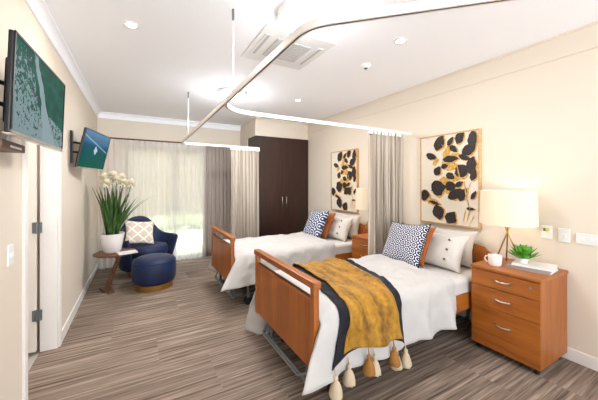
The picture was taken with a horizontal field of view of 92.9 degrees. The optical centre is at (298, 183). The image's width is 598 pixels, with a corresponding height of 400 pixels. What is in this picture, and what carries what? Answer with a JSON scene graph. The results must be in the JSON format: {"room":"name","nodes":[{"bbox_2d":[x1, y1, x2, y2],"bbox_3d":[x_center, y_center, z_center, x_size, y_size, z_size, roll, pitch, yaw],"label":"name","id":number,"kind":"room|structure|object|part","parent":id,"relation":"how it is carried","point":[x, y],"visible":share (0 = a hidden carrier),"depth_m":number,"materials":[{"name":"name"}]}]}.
{"room":"nursing home bedroom","nodes":[
{"label":"nursing home bedroom","id":0,"kind":"room"},
{"bbox_2d":[37,145,39,309],"bbox_3d":[-2.670,0.100,1.592,1.600,2.700,3.200,0,0,-29],"label":"wall","id":1,"kind":"structure","parent":0,"point":[38,146],"depth_m":3.18,"materials":[{"name":"beige paint"}]},
{"bbox_2d":[0,0,96,399],"bbox_3d":[-1.133,0.100,0.623,0.120,2.700,10.040,0,0,-29],"label":"wall","id":2,"kind":"structure","parent":0,"point":[79,200],"depth_m":1.95,"materials":[{"name":"beige paint"}]},
{"bbox_2d":[7,243,13,266],"bbox_3d":[-1.592,0.390,1.569,0.014,0.115,0.075,0,0,-29],"label":"light switch","id":3,"kind":"object","parent":2,"relation":"attached to","point":[10,248],"visible":1,"depth_m":1.56,"materials":[{"name":"white plastic"}]},
{"bbox_2d":[0,135,24,152],"bbox_3d":[-1.440,-0.266,1.380,0.092,0.202,0.300,0,0,-29],"label":"media box","id":4,"kind":"object","parent":2,"relation":"attached to","point":[6,146],"visible":0.85,"depth_m":1.40,"materials":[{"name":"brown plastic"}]},
{"bbox_2d":[0,29,65,151],"bbox_3d":[-1.414,-0.422,1.453,0.182,0.431,0.750,0,0,-27],"label":"television","id":5,"kind":"object","parent":2,"relation":"attached to","point":[33,104],"visible":1,"depth_m":1.34,"materials":[{"name":"black plastic"}]},
{"bbox_2d":[28,142,41,352],"bbox_3d":[-2.539,0.422,2.224,0.810,1.985,0.059,0,0,-29],"label":"door","id":6,"kind":"structure","parent":2,"relation":"in","point":[34,227],"depth_m":2.38,"materials":[{"name":"beige paint"}]},
{"bbox_2d":[22,140,61,399],"bbox_3d":[-1.978,0.390,2.132,0.136,2.120,0.970,0,0,-29],"label":"trim","id":7,"kind":"structure","parent":2,"relation":"attached to","point":[50,160],"depth_m":2.47,"materials":[{"name":"white paint"}]},
{"bbox_2d":[25,0,100,116],"bbox_3d":[-1.054,-1.200,0.667,0.062,0.100,9.800,0,0,-29],"label":"trim","id":8,"kind":"structure","parent":2,"relation":"attached to","point":[39,8],"depth_m":2.46,"materials":[{"name":"white paint"}]},
{"bbox_2d":[62,262,97,340],"bbox_3d":[-2.828,1.400,3.754,0.014,0.100,2.680,0,0,-29],"label":"baseboard","id":9,"kind":"structure","parent":2,"relation":"attached to","point":[69,320],"depth_m":3.25,"materials":[{"name":"white paint"}]},
{"bbox_2d":[70,127,110,170],"bbox_3d":[-2.389,-0.377,3.255,0.190,0.426,0.710,0,0,-17],"label":"television","id":10,"kind":"object","parent":2,"relation":"attached to","point":[92,151],"visible":1,"depth_m":3.13,"materials":[{"name":"black plastic"}]},
{"bbox_2d":[97,118,239,261],"bbox_3d":[-1.905,0.100,5.885,3.720,2.700,0.120,0,0,-29],"label":"wall","id":11,"kind":"structure","parent":0,"point":[115,160],"depth_m":5.17,"materials":[{"name":"beige paint"}]},
{"bbox_2d":[98,260,114,267],"bbox_3d":[-3.317,1.400,5.009,0.400,0.100,0.014,0,0,-29],"label":"baseboard","id":12,"kind":"structure","parent":11,"relation":"attached to","point":[103,263],"depth_m":4.97,"materials":[{"name":"white paint"}]},
{"bbox_2d":[126,200,201,257],"bbox_3d":[-2.413,0.380,5.566,1.680,2.140,0.135,0,0,-29],"label":"window","id":13,"kind":"structure","parent":11,"relation":"in","point":[175,254],"depth_m":5.55,"materials":[{"name":"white glass"}]},
{"bbox_2d":[125,143,203,216],"bbox_3d":[-2.383,-0.072,5.511,1.680,1.344,0.050,0,0,-29],"label":"roller blind","id":14,"kind":"object","parent":11,"relation":"attached to","point":[168,173],"visible":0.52,"depth_m":5.42,"materials":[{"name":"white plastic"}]},
{"bbox_2d":[97,111,240,130],"bbox_3d":[-2.369,-1.200,5.518,2.550,0.100,0.062,0,0,-29],"label":"trim","id":15,"kind":"structure","parent":11,"relation":"attached to","point":[108,115],"depth_m":5.40,"materials":[{"name":"white paint"}]},
{"bbox_2d":[110,137,232,145],"bbox_3d":[-2.282,-0.785,5.373,2.520,0.025,0.026,0,0,-29],"label":"curtain rod","id":16,"kind":"object","parent":11,"relation":"attached to","point":[110,137],"visible":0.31,"depth_m":5.08,"materials":[{"name":"brown metal"}]},
{"bbox_2d":[202,146,230,256],"bbox_3d":[-1.618,0.330,5.747,0.650,2.200,0.110,0,0,-31],"label":"window curtain","id":17,"kind":"object","parent":16,"relation":"hanging from","point":[217,160],"visible":0.78,"depth_m":5.72,"materials":[{"name":"beige fabric"}]},
{"bbox_2d":[240,119,307,146],"bbox_3d":[-0.544,0.100,6.069,1.170,2.700,0.900,0,0,-29],"label":"wall","id":18,"kind":"structure","parent":0,"point":[250,129],"depth_m":5.70,"materials":[{"name":"beige paint"}]},
{"bbox_2d":[255,117,307,129],"bbox_3d":[-0.307,-1.190,5.650,1.170,0.120,0.062,0,0,-29],"label":"trim","id":19,"kind":"structure","parent":18,"relation":"attached to","point":[258,121],"depth_m":5.63,"materials":[{"name":"beige paint"}]},
{"bbox_2d":[28,255,597,399],"bbox_3d":[-0.167,1.500,1.169,5.340,0.100,9.800,0,0,-29],"label":"floor","id":20,"kind":"structure","parent":0,"point":[188,339],"depth_m":2.31,"materials":[{"name":"laminate"}]},
{"bbox_2d":[92,248,135,293],"bbox_3d":[-2.524,1.191,3.903,0.510,0.518,0.510,0,0,-29],"label":"side table","id":21,"kind":"object","parent":20,"relation":"on","point":[100,254],"visible":0.69,"depth_m":3.83,"materials":[{"name":"brown wood"}]},
{"bbox_3d":[-2.537,1.190,3.885,0.214,0.478,0.056,0,0,-37],"label":"leg","id":22,"kind":"part","parent":21,"relation":"part of","materials":[{"name":"brown wood"}]},
{"bbox_2d":[91,171,153,252],"bbox_3d":[-2.418,0.370,3.938,0.751,1.123,0.460,0,0,-29],"label":"potted plant","id":23,"kind":"object","parent":21,"relation":"on","point":[113,217],"visible":1,"depth_m":3.83,"materials":[{"name":"green plant"}]},
{"bbox_3d":[-2.564,0.804,3.903,0.296,0.255,0.296,0,0,-29],"label":"pot","id":24,"kind":"part","parent":23,"relation":"part of","materials":[{"name":"white ceramic"}]},
{"bbox_2d":[116,250,137,254],"bbox_3d":[-2.317,0.923,3.831,0.224,0.017,0.154,0,0,-44],"label":"magazine","id":25,"kind":"object","parent":21,"relation":"on","point":[128,251],"visible":1,"depth_m":3.79,"materials":[{"name":"white paper"}]},
{"bbox_2d":[115,216,177,277],"bbox_3d":[-2.516,0.998,4.660,0.740,0.903,0.997,0,0,41],"label":"armchair","id":26,"kind":"object","parent":20,"relation":"on","point":[164,242],"visible":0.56,"depth_m":4.59,"materials":[{"name":"blue fabric"}]},
{"bbox_3d":[-2.535,1.085,4.274,0.025,0.490,0.212,0,0,6],"label":"arm","id":27,"kind":"part","parent":26,"relation":"part of","materials":[{"name":"blue fabric"}]},
{"bbox_2d":[125,220,153,243],"bbox_3d":[-2.548,0.775,4.545,0.478,0.418,0.206,0,0,-42],"label":"cushion","id":28,"kind":"object","parent":26,"relation":"on","point":[136,232],"visible":0.97,"depth_m":4.49,"materials":[{"name":"beige fabric"}]},
{"bbox_2d":[130,241,167,257],"bbox_3d":[-2.482,1.062,4.630,0.649,0.175,0.636,0,0,41],"label":"seat cushion","id":29,"kind":"object","parent":26,"relation":"on","point":[158,246],"depth_m":4.45,"materials":[{"name":"blue fabric"}]},
{"bbox_3d":[-2.135,1.085,4.726,0.212,0.490,0.025,0,0,-14],"label":"arm","id":30,"kind":"part","parent":26,"relation":"part of","materials":[{"name":"blue fabric"}]},
{"bbox_2d":[131,253,175,292],"bbox_3d":[-2.052,1.234,4.032,0.570,0.433,0.570,0,0,-29],"label":"ottoman","id":31,"kind":"object","parent":20,"relation":"on","point":[153,272],"visible":1,"depth_m":3.82,"materials":[{"name":"blue fabric"}]},
{"bbox_2d":[248,136,307,236],"bbox_3d":[-0.413,0.265,5.847,1.140,2.370,0.515,0,0,-29],"label":"wardrobe","id":32,"kind":"object","parent":20,"relation":"on","point":[283,162],"visible":0.71,"depth_m":5.64,"materials":[{"name":"brown wood"}]},
{"bbox_3d":[-0.556,0.226,5.525,0.574,2.288,0.021,0,0,-29],"label":"door","id":33,"kind":"part","parent":32,"relation":"part of","materials":[{"name":"brown wood"}]},
{"bbox_3d":[-0.059,0.226,5.806,0.564,2.288,0.021,0,0,-29],"label":"door","id":34,"kind":"part","parent":32,"relation":"part of","materials":[{"name":"brown wood"}]},
{"bbox_2d":[211,223,367,304],"bbox_3d":[-0.103,1.019,4.147,2.105,0.858,1.024,0,0,-29],"label":"hospital bed","id":35,"kind":"object","parent":20,"relation":"on","point":[222,252],"visible":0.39,"depth_m":3.72,"materials":[{"name":"brown wood"}]},
{"bbox_3d":[-1.228,0.892,4.059,0.040,0.555,0.045,0,0,-29],"label":"post","id":36,"kind":"part","parent":35,"relation":"part of","materials":[{"name":"brown wood"}]},
{"bbox_3d":[-0.993,0.724,3.643,0.036,0.023,0.910,0,0,-29],"label":"slot rail","id":37,"kind":"part","parent":35,"relation":"part of","materials":[{"name":"brown wood"}]},
{"bbox_3d":[-0.993,0.936,3.643,0.024,0.448,0.920,0,0,-29],"label":"footboard","id":38,"kind":"part","parent":35,"relation":"part of","materials":[{"name":"brown wood"}]},
{"bbox_3d":[-0.993,0.622,3.643,0.056,0.047,1.024,0,0,-29],"label":"rail","id":39,"kind":"part","parent":35,"relation":"part of","materials":[{"name":"brown wood"}]},
{"bbox_3d":[-0.758,0.892,3.228,0.040,0.555,0.045,0,0,-29],"label":"post","id":40,"kind":"part","parent":35,"relation":"part of","materials":[{"name":"brown wood"}]},
{"bbox_3d":[-0.118,1.204,4.138,2.070,0.328,0.900,0,0,-29],"label":"bed frame","id":41,"kind":"part","parent":35,"relation":"part of","materials":[{"name":"grey metal"}]},
{"bbox_2d":[208,232,334,291],"bbox_3d":[-0.453,1.038,3.980,1.611,0.542,1.311,0,0,-29],"label":"duvet","id":42,"kind":"object","parent":35,"relation":"on","point":[300,247],"visible":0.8,"depth_m":3.62,"materials":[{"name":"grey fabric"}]},
{"bbox_2d":[303,210,328,237],"bbox_3d":[0.258,0.625,4.478,0.249,0.437,0.543,0,0,-26],"label":"cushion","id":43,"kind":"object","parent":42,"relation":"on","point":[315,224],"visible":0.94,"depth_m":4.34,"materials":[{"name":"fabric"}]},
{"bbox_2d":[320,211,335,238],"bbox_3d":[0.380,0.640,4.518,0.217,0.392,0.462,0,0,-27],"label":"cushion","id":44,"kind":"object","parent":35,"relation":"on","point":[331,216],"visible":0.37,"depth_m":4.35,"materials":[{"name":"brown fabric"}]},
{"bbox_3d":[-0.088,0.948,4.156,1.980,0.185,0.940,0,0,-29],"label":"mattress","id":45,"kind":"part","parent":35,"relation":"part of","materials":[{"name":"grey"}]},
{"bbox_2d":[327,217,353,241],"bbox_3d":[0.585,0.685,4.467,0.249,0.342,0.628,0,0,-28],"label":"pillow","id":46,"kind":"object","parent":35,"relation":"on","point":[340,227],"visible":0.65,"depth_m":4.28,"materials":[{"name":"grey fabric"}]},
{"bbox_3d":[0.138,1.055,3.746,2.010,0.150,0.025,0,0,-29],"label":"rail","id":47,"kind":"part","parent":35,"relation":"part of","materials":[{"name":"brown wood"}]},
{"bbox_2d":[335,212,360,237],"bbox_3d":[0.748,0.665,4.605,0.203,0.372,0.683,0,0,-27],"label":"pillow","id":48,"kind":"object","parent":35,"relation":"on","point":[354,227],"visible":0.48,"depth_m":4.37,"materials":[{"name":"grey fabric"}]},
{"bbox_3d":[0.800,0.870,4.658,0.030,0.560,1.000,0,0,-29],"label":"headboard","id":49,"kind":"part","parent":35,"relation":"part of","materials":[{"name":"brown wood"}]},
{"bbox_2d":[351,233,367,258],"bbox_3d":[1.065,1.081,3.866,0.528,0.737,0.516,0,0,-29],"label":"chest","id":50,"kind":"object","parent":20,"relation":"on","point":[359,241],"visible":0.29,"depth_m":3.85,"materials":[{"name":"brown wood"}]},
{"bbox_3d":[0.873,0.962,3.757,0.019,0.166,0.500,0,0,-29],"label":"drawer","id":51,"kind":"part","parent":50,"relation":"part of","materials":[{"name":"brown wood"}]},
{"bbox_3d":[0.873,0.808,3.757,0.019,0.133,0.500,0,0,-29],"label":"drawer","id":52,"kind":"part","parent":50,"relation":"part of","materials":[{"name":"brown wood"}]},
{"bbox_2d":[356,188,367,233],"bbox_3d":[1.021,0.386,4.024,0.430,0.657,0.430,0,0,-29],"label":"table lamp","id":53,"kind":"object","parent":50,"relation":"on","point":[361,193],"visible":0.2,"depth_m":3.89,"materials":[{"name":"beige fabric"}]},
{"bbox_3d":[1.021,0.207,4.024,0.430,0.300,0.430,0,0,-29],"label":"lamp shade","id":54,"kind":"part","parent":53,"relation":"part of","materials":[{"name":"beige fabric"}]},
{"bbox_2d":[254,243,494,392],"bbox_3d":[0.752,1.019,2.677,2.105,0.858,1.024,0,0,-29],"label":"hospital bed","id":55,"kind":"object","parent":20,"relation":"on","point":[289,310],"visible":0.43,"depth_m":2.15,"materials":[{"name":"brown wood"}]},
{"bbox_3d":[-0.373,0.892,2.589,0.040,0.555,0.045,0,0,-29],"label":"post","id":56,"kind":"part","parent":55,"relation":"part of","materials":[{"name":"brown wood"}]},
{"bbox_3d":[-0.138,0.724,2.174,0.036,0.023,0.910,0,0,-29],"label":"slot rail","id":57,"kind":"part","parent":55,"relation":"part of","materials":[{"name":"brown wood"}]},
{"bbox_3d":[-0.138,0.936,2.174,0.024,0.448,0.920,0,0,-29],"label":"footboard","id":58,"kind":"part","parent":55,"relation":"part of","materials":[{"name":"brown wood"}]},
{"bbox_3d":[-0.138,0.622,2.174,0.056,0.047,1.024,0,0,-29],"label":"rail","id":59,"kind":"part","parent":55,"relation":"part of","materials":[{"name":"brown wood"}]},
{"bbox_3d":[0.097,0.892,1.758,0.040,0.555,0.045,0,0,-29],"label":"post","id":60,"kind":"part","parent":55,"relation":"part of","materials":[{"name":"brown wood"}]},
{"bbox_2d":[244,254,456,395],"bbox_3d":[0.383,1.109,2.519,1.601,0.685,1.365,0,0,-29],"label":"duvet","id":61,"kind":"object","parent":55,"relation":"on","point":[428,298],"visible":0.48,"depth_m":2.17,"materials":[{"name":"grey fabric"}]},
{"bbox_2d":[294,259,411,399],"bbox_3d":[0.330,1.018,2.365,0.718,0.542,1.344,0,0,-18],"label":"throw blanket","id":62,"kind":"object","parent":61,"relation":"on","point":[335,391],"visible":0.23,"depth_m":1.84,"materials":[{"name":"black fabric"}]},
{"bbox_2d":[292,257,402,376],"bbox_3d":[0.316,0.969,2.403,0.506,0.498,1.271,0,0,-18],"label":"throw blanket","id":63,"kind":"object","parent":62,"relation":"on","point":[372,307],"visible":0.94,"depth_m":1.96,"materials":[{"name":"yellow fabric"}]},
{"bbox_2d":[382,221,430,267],"bbox_3d":[1.113,0.625,3.008,0.247,0.446,0.545,0,0,-27],"label":"cushion","id":64,"kind":"object","parent":61,"relation":"on","point":[405,242],"visible":0.88,"depth_m":2.90,"materials":[{"name":"blue fabric"}]},
{"bbox_3d":[0.737,1.204,2.669,2.070,0.328,0.900,0,0,-29],"label":"bed frame","id":65,"kind":"part","parent":55,"relation":"part of","materials":[{"name":"grey metal"}]},
{"bbox_3d":[0.767,0.948,2.686,1.980,0.185,0.940,0,0,-29],"label":"mattress","id":66,"kind":"part","parent":55,"relation":"part of","materials":[{"name":"grey fabric"}]},
{"bbox_2d":[402,222,436,267],"bbox_3d":[1.219,0.640,3.074,0.218,0.392,0.462,0,0,-27],"label":"cushion","id":67,"kind":"object","parent":55,"relation":"on","point":[432,229],"visible":0.17,"depth_m":2.90,"materials":[{"name":"brown fabric"}]},
{"bbox_2d":[424,233,469,273],"bbox_3d":[1.438,0.685,2.997,0.252,0.342,0.630,0,0,-28],"label":"pillow","id":68,"kind":"object","parent":55,"relation":"on","point":[444,251],"visible":0.7,"depth_m":2.82,"materials":[{"name":"grey fabric"}]},
{"bbox_2d":[420,224,477,267],"bbox_3d":[1.602,0.665,3.136,0.209,0.372,0.684,0,0,-26],"label":"pillow","id":69,"kind":"object","parent":55,"relation":"on","point":[466,260],"visible":0.21,"depth_m":2.88,"materials":[{"name":"grey fabric"}]},
{"bbox_3d":[0.993,1.055,2.276,2.010,0.150,0.025,0,0,-29],"label":"rail","id":70,"kind":"part","parent":55,"relation":"part of","materials":[{"name":"brown wood"}]},
{"bbox_3d":[1.655,0.870,3.188,0.030,0.560,1.000,0,0,-29],"label":"headboard","id":71,"kind":"part","parent":55,"relation":"part of","materials":[{"name":"brown wood"}]},
{"bbox_2d":[470,257,567,374],"bbox_3d":[1.864,1.081,2.433,0.528,0.737,0.516,0,0,-29],"label":"chest","id":72,"kind":"object","parent":20,"relation":"on","point":[520,315],"visible":0.97,"depth_m":2.26,"materials":[{"name":"brown wood"}]},
{"bbox_2d":[484,254,501,266],"bbox_3d":[1.707,0.667,2.494,0.130,0.090,0.106,0,0,27],"label":"mug","id":73,"kind":"object","parent":72,"relation":"on","point":[493,259],"visible":1,"depth_m":2.45,"materials":[{"name":"white ceramic"}]},
{"bbox_3d":[1.672,1.220,2.325,0.019,0.341,0.500,0,0,-29],"label":"drawer","id":74,"kind":"part","parent":72,"relation":"part of","materials":[{"name":"brown wood"}]},
{"bbox_3d":[1.672,0.962,2.325,0.019,0.166,0.500,0,0,-29],"label":"drawer","id":75,"kind":"part","parent":72,"relation":"part of","materials":[{"name":"brown wood"}]},
{"bbox_3d":[1.672,0.808,2.325,0.019,0.133,0.500,0,0,-29],"label":"drawer","id":76,"kind":"part","parent":72,"relation":"part of","materials":[{"name":"brown wood"}]},
{"bbox_2d":[479,190,538,260],"bbox_3d":[1.863,0.386,2.536,0.430,0.657,0.430,0,0,-29],"label":"table lamp","id":77,"kind":"object","parent":72,"relation":"on","point":[504,208],"visible":0.98,"depth_m":2.37,"materials":[{"name":"beige fabric"}]},
{"bbox_3d":[1.863,0.207,2.536,0.430,0.300,0.430,0,0,-29],"label":"lamp shade","id":78,"kind":"part","parent":77,"relation":"part of","materials":[{"name":"beige fabric"}]},
{"bbox_2d":[505,260,558,275],"bbox_3d":[1.952,0.700,2.386,0.237,0.024,0.300,0,0,-35],"label":"book","id":79,"kind":"object","parent":72,"relation":"on","point":[509,265],"visible":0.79,"depth_m":2.31,"materials":[{"name":"beige paper"}]},
{"bbox_2d":[512,258,557,271],"bbox_3d":[1.973,0.678,2.380,0.212,0.018,0.270,0,0,-41],"label":"book","id":80,"kind":"object","parent":79,"relation":"on","point":[531,264],"visible":0.96,"depth_m":2.33,"materials":[{"name":"white paper"}]},
{"bbox_2d":[506,244,539,263],"bbox_3d":[1.901,0.593,2.408,0.245,0.151,0.235,0,0,-29],"label":"succulent","id":81,"kind":"object","parent":80,"relation":"on","point":[524,253],"visible":1,"depth_m":2.38,"materials":[{"name":"green plant"}]},
{"bbox_2d":[518,258,528,263],"bbox_3d":[1.901,0.648,2.408,0.076,0.040,0.076,0,0,-29],"label":"pot","id":82,"kind":"object","parent":80,"relation":"on","point":[521,260],"depth_m":2.38,"materials":[{"name":"white ceramic"}]},
{"bbox_2d":[44,0,597,125],"bbox_3d":[0.538,-1.300,1.568,3.960,0.100,10.040,0,0,-29],"label":"ceiling","id":83,"kind":"structure","parent":0,"point":[178,48],"depth_m":2.62,"materials":[{"name":"white paint"}]},
{"bbox_2d":[123,21,138,28],"bbox_3d":[-1.319,-1.246,2.230,0.110,0.009,0.110,0,0,-29],"label":"recessed light","id":84,"kind":"object","parent":83,"relation":"in","point":[129,24],"visible":1,"depth_m":2.23,"materials":[{"name":"white plastic"}]},
{"bbox_2d":[218,87,245,99],"bbox_3d":[-0.910,-1.214,3.863,0.380,0.073,0.380,0,0,-29],"label":"ceiling light","id":85,"kind":"object","parent":83,"relation":"attached to","point":[223,92],"visible":0.72,"depth_m":3.76,"materials":[{"name":"white plastic"}]},
{"bbox_2d":[220,92,244,99],"bbox_3d":[-0.910,-1.191,3.863,0.336,0.028,0.336,0,0,-29],"label":"diffuser","id":86,"kind":"object","parent":85,"relation":"attached to","point":[241,95],"depth_m":3.81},
{"bbox_2d":[241,23,335,69],"bbox_3d":[-0.118,-1.240,2.645,0.660,0.021,0.660,0,0,-29],"label":"air conditioner cassette","id":87,"kind":"object","parent":83,"relation":"attached to","point":[307,48],"visible":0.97,"depth_m":2.58,"materials":[{"name":"white plastic"}]},
{"bbox_2d":[262,38,310,61],"bbox_3d":[-0.118,-1.234,2.645,0.340,0.009,0.340,0,0,-29],"label":"grille","id":88,"kind":"object","parent":87,"relation":"attached to","point":[297,50],"depth_m":2.62,"materials":[{"name":"grey"}]},
{"bbox_2d":[277,0,328,33],"bbox_3d":[0.028,-1.214,2.084,0.380,0.073,0.380,0,0,-29],"label":"ceiling light","id":89,"kind":"object","parent":83,"relation":"attached to","point":[291,14],"visible":0.67,"depth_m":1.98,"materials":[{"name":"white plastic"}]},
{"bbox_2d":[280,7,323,30],"bbox_3d":[0.028,-1.191,2.084,0.336,0.028,0.336,0,0,-29],"label":"diffuser","id":90,"kind":"object","parent":89,"relation":"attached to","point":[291,18],"depth_m":2.00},
{"bbox_2d":[182,0,515,148],"bbox_3d":[0.531,-0.941,2.788,2.510,0.618,5.452,0,0,-29],"label":"track","id":91,"kind":"object","parent":83,"relation":"hanging from","point":[424,6],"visible":1,"depth_m":1.17,"materials":[{"name":"white metal"}]},
{"bbox_3d":[-1.505,-0.958,3.859,0.017,0.585,0.017,0,0,-7],"label":"support rod","id":92,"kind":"part","parent":91,"relation":"part of","materials":[{"name":"white metal"}]},
{"bbox_3d":[-0.471,-0.958,2.031,0.017,0.585,0.017,0,0,38],"label":"support rod","id":93,"kind":"part","parent":91,"relation":"part of","materials":[{"name":"white metal"}]},
{"bbox_2d":[230,148,259,238],"bbox_3d":[-0.956,0.260,5.061,0.540,1.780,0.094,0,0,-32],"label":"privacy curtain","id":94,"kind":"object","parent":91,"relation":"hanging from","point":[244,162],"visible":0.84,"depth_m":5.05,"materials":[{"name":"beige fabric"}]},
{"bbox_3d":[0.367,-0.650,3.059,2.518,0.036,0.278,0,0,-36],"label":"branch rail","id":95,"kind":"part","parent":91,"relation":"part of","materials":[{"name":"white metal"}]},
{"bbox_2d":[368,130,403,254],"bbox_3d":[1.071,0.260,3.478,0.590,1.780,0.101,0,0,-31],"label":"privacy curtain","id":96,"kind":"object","parent":91,"relation":"hanging from","point":[386,149],"visible":0.69,"depth_m":3.44,"materials":[{"name":"beige fabric"}]},
{"bbox_2d":[361,63,370,69],"bbox_3d":[0.702,-1.227,2.982,0.100,0.046,0.100,0,0,-29],"label":"smoke detector","id":97,"kind":"object","parent":83,"relation":"attached to","point":[365,66],"visible":1,"depth_m":2.95,"materials":[{"name":"white plastic"}]},
{"bbox_2d":[394,37,406,43],"bbox_3d":[0.885,-1.246,2.477,0.110,0.009,0.110,0,0,-29],"label":"recessed light","id":98,"kind":"object","parent":83,"relation":"in","point":[401,40],"visible":1,"depth_m":2.47,"materials":[{"name":"white plastic"}]},
{"bbox_2d":[308,47,597,357],"bbox_3d":[2.209,0.100,2.514,0.120,2.700,10.040,0,0,-29],"label":"wall","id":99,"kind":"structure","parent":0,"point":[538,124],"depth_m":2.58,"materials":[{"name":"beige paint"}]},
{"bbox_2d":[331,148,358,212],"bbox_3d":[0.775,-0.055,4.885,0.040,1.040,0.710,0,0,-29],"label":"framed painting","id":100,"kind":"object","parent":99,"relation":"attached to","point":[345,163],"visible":1,"depth_m":4.85,"materials":[{"name":"brown paper"}]},
{"bbox_2d":[420,128,481,228],"bbox_3d":[1.703,-0.055,3.244,0.040,1.040,0.710,0,0,-29],"label":"framed painting","id":101,"kind":"object","parent":99,"relation":"attached to","point":[450,163],"visible":1,"depth_m":3.19,"materials":[{"name":"brown wood"}]},
{"bbox_2d":[307,21,597,132],"bbox_3d":[2.360,-1.155,2.082,0.042,0.190,8.900,0,0,-29],"label":"trim","id":102,"kind":"structure","parent":99,"relation":"attached to","point":[583,38],"depth_m":2.88,"materials":[{"name":"beige paint"}]},
{"bbox_2d":[456,310,597,371],"bbox_3d":[2.379,1.400,2.076,0.014,0.100,8.870,0,0,-29],"label":"baseboard","id":103,"kind":"structure","parent":99,"relation":"attached to","point":[586,360],"depth_m":2.28,"materials":[{"name":"white paint"}]},
{"bbox_2d":[541,225,551,239],"bbox_3d":[2.154,0.420,2.471,0.018,0.115,0.075,0,0,-29],"label":"plate","id":104,"kind":"object","parent":99,"relation":"attached to","point":[546,231],"visible":1,"depth_m":2.47,"materials":[{"name":"white plastic"}]},
{"bbox_2d":[558,228,569,242],"bbox_3d":[2.212,0.430,2.372,0.014,0.115,0.075,0,0,-29],"label":"light switch","id":105,"kind":"object","parent":99,"relation":"attached to","point":[563,234],"visible":1,"depth_m":2.37,"materials":[{"name":"white plastic"}]},
{"bbox_2d":[576,233,597,245],"bbox_3d":[2.283,0.440,2.245,0.014,0.085,0.140,0,0,-29],"label":"power socket","id":106,"kind":"object","parent":99,"relation":"attached to","point":[586,239],"visible":1,"depth_m":2.25,"materials":[{"name":"white plastic"}]},
{"label":"outside","id":107,"kind":"structure","parent":0,"visible":0},
{"bbox_2d":[161,225,202,253],"bbox_3d":[-7.038,1.615,14.470,30.000,0.170,19.880,0,0,-29],"label":"ground","id":108,"kind":"structure","parent":107,"point":[190,240],"depth_m":7.83,"materials":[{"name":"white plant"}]},
{"bbox_2d":[129,214,202,229],"bbox_3d":[-4.282,0.058,9.462,20.537,3.207,1.647,0,0,-29],"label":"hedge","id":109,"kind":"object","parent":108,"relation":"on","point":[165,222],"visible":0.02,"depth_m":9.47,"materials":[{"name":"green plant"}]}
]}

